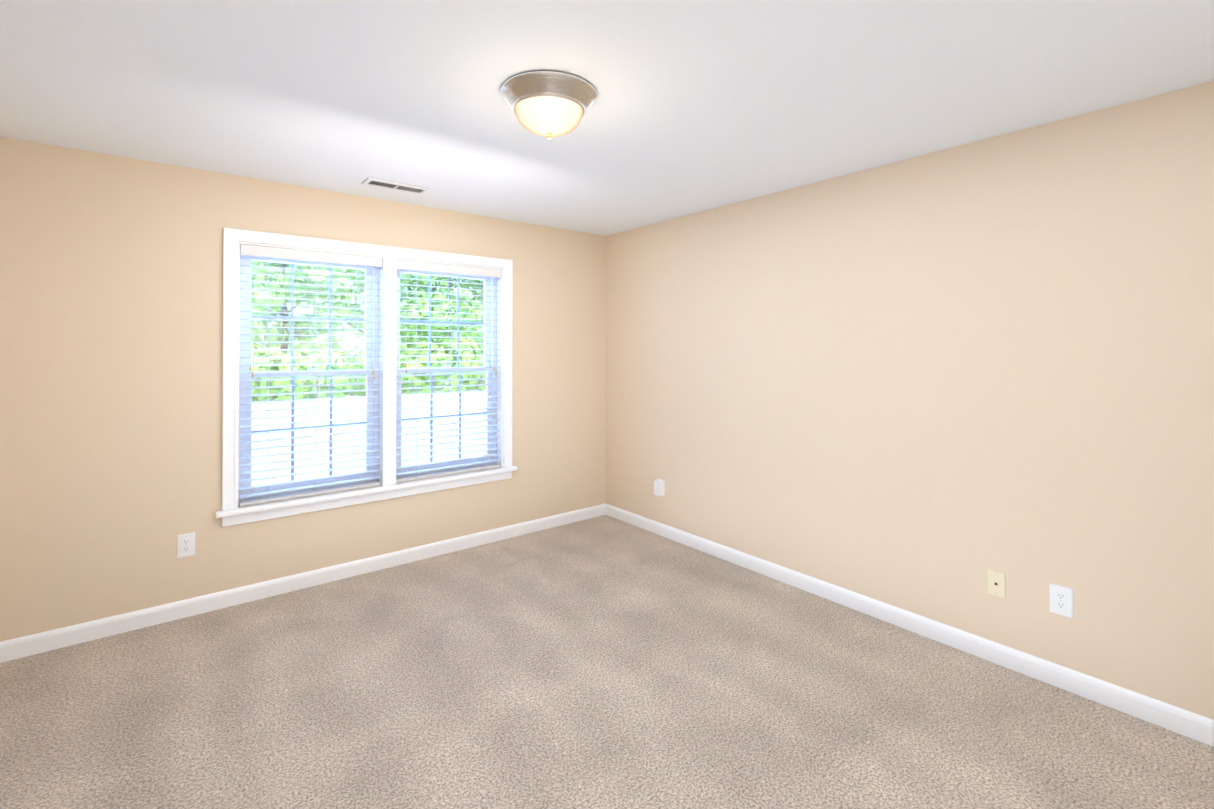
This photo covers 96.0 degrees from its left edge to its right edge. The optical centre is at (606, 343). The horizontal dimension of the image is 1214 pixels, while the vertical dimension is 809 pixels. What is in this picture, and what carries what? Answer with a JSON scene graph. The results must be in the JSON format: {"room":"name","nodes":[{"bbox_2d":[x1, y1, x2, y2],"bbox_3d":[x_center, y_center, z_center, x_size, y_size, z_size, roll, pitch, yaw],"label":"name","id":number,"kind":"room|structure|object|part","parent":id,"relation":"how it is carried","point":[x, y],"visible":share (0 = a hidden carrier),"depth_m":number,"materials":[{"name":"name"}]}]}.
{"room":"empty bedroom","nodes":[
{"label":"empty bedroom","id":0,"kind":"room"},
{"bbox_2d":[0,137,605,641],"bbox_3d":[-1.556,0.266,3.685,4.200,2.440,0.200,0,-1,-39],"label":"wall","id":1,"kind":"structure","parent":0,"point":[110,359],"depth_m":2.92,"materials":[{"name":"paint"}]},
{"bbox_2d":[177,532,194,557],"bbox_3d":[-2.282,1.094,2.962,0.079,0.124,0.008,0,-1,-39],"label":"outlet","id":2,"kind":"object","parent":1,"relation":"attached to","point":[185,545],"visible":1,"depth_m":2.96,"materials":[{"name":"white plastic"}]},
{"bbox_2d":[0,503,605,662],"bbox_3d":[-1.489,1.439,3.593,3.800,0.092,0.014,0,-1,-39],"label":"baseboard","id":3,"kind":"structure","parent":1,"relation":"attached to","point":[29,645],"depth_m":3.16,"materials":[{"name":"white"}]},
{"bbox_2d":[215,466,516,517],"bbox_3d":[-1.460,0.954,3.648,1.882,0.028,0.140,0,-1,-39],"label":"window sill","id":4,"kind":"structure","parent":1,"relation":"attached to","point":[315,498],"depth_m":3.46,"materials":[{"name":"white wood"}]},
{"bbox_2d":[222,228,512,526],"bbox_3d":[-1.498,0.193,3.700,1.822,1.675,0.200,0,-1,-39],"label":"window","id":5,"kind":"structure","parent":1,"relation":"in","point":[232,239],"depth_m":3.62,"materials":[{"name":"white"}]},
{"bbox_2d":[239,244,381,506],"bbox_3d":[-1.810,0.184,3.389,0.780,1.506,0.080,0,-1,-39],"label":"window blind","id":6,"kind":"object","parent":5,"relation":"attached to","point":[274,252],"visible":0.85,"depth_m":3.36,"materials":[{"name":"white plastic"}]},
{"bbox_3d":[-1.445,0.999,3.628,1.822,0.062,0.020,0,-1,-39],"label":"window apron","id":7,"kind":"part","parent":5,"relation":"part of","materials":[{"name":"white wood"}]},
{"bbox_2d":[396,260,500,482],"bbox_3d":[-1.127,0.189,3.938,0.780,1.506,0.080,0,-1,-39],"label":"window blind","id":8,"kind":"object","parent":5,"relation":"attached to","point":[436,267],"visible":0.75,"depth_m":3.92,"materials":[{"name":"white plastic"}]},
{"bbox_2d":[0,515,1213,808],"bbox_3d":[-0.209,1.533,2.000,4.200,0.120,4.500,0,-1,-39],"label":"floor","id":9,"kind":"structure","parent":0,"point":[604,661],"depth_m":2.21,"materials":[{"name":"carpet"}]},
{"bbox_2d":[0,0,1213,235],"bbox_3d":[-0.209,-1.042,2.019,4.200,0.150,4.500,0,-1,-39],"label":"ceiling","id":10,"kind":"structure","parent":0,"point":[702,106],"depth_m":2.04,"materials":[{"name":"paint"}]},
{"bbox_2d":[362,177,429,194],"bbox_3d":[-1.279,-0.951,3.318,0.364,0.012,0.149,0,-1,-39],"label":"ceiling vent","id":11,"kind":"object","parent":10,"relation":"in","point":[390,185],"visible":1,"depth_m":3.31,"materials":[{"name":"white metal"}]},
{"bbox_2d":[500,71,596,139],"bbox_3d":[-0.224,-0.878,2.116,0.372,0.177,0.372,0,-1,-39],"label":"ceiling light","id":12,"kind":"object","parent":10,"relation":"attached to","point":[548,104],"visible":1,"depth_m":2.01,"materials":[{"name":"silver metal"}]},
{"bbox_3d":[-0.224,-0.856,2.116,0.262,0.088,0.262,0,-1,-39],"label":"lamp shade","id":13,"kind":"part","parent":12,"relation":"part of","materials":[{"name":"white glass"}]},
{"bbox_2d":[606,81,1213,719],"bbox_3d":[1.413,0.262,3.184,0.200,2.440,4.300,0,-1,-39],"label":"wall","id":14,"kind":"structure","parent":0,"point":[936,385],"depth_m":2.62,"materials":[{"name":"paint"}]},
{"bbox_2d":[654,478,664,495],"bbox_3d":[0.405,1.118,4.240,0.040,0.124,0.079,0,-1,-39],"label":"electrical outlet","id":15,"kind":"object","parent":14,"relation":"attached to","point":[659,487],"visible":1,"depth_m":4.22,"materials":[{"name":"white plastic"}]},
{"bbox_2d":[605,504,1213,746],"bbox_3d":[1.271,1.436,3.180,0.014,0.092,4.086,0,-1,-39],"label":"baseboard","id":16,"kind":"structure","parent":14,"relation":"attached to","point":[1192,725],"depth_m":2.60,"materials":[{"name":"white"}]},
{"bbox_2d":[988,569,1005,598],"bbox_3d":[1.801,1.112,2.528,0.007,0.114,0.070,0,-1,-39],"label":"phone jack","id":17,"kind":"object","parent":14,"relation":"attached to","point":[996,583],"visible":1,"depth_m":2.52,"materials":[{"name":"beige plastic"}]},
{"bbox_2d":[1050,583,1072,618],"bbox_3d":[1.948,1.105,2.345,0.008,0.124,0.079,0,-1,-39],"label":"outlet","id":18,"kind":"object","parent":14,"relation":"attached to","point":[1061,600],"visible":1,"depth_m":2.34,"materials":[{"name":"white plastic"}]},
{"label":"outside","id":19,"kind":"structure","parent":0,"visible":0},
{"bbox_2d":[251,378,485,485],"bbox_3d":[-19.876,2.357,27.434,85.000,0.346,59.800,0,-1,-39],"label":"ground","id":20,"kind":"structure","parent":19,"point":[323,445],"depth_m":12.97,"materials":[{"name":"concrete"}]},
{"bbox_2d":[251,261,485,401],"bbox_3d":[-19.071,-9.350,25.690,94.542,38.000,39.665,0,-1,-39],"label":"woods","id":21,"kind":"object","parent":20,"relation":"on","point":[345,325],"depth_m":26.69,"materials":[{"name":"green plant"}]}
]}

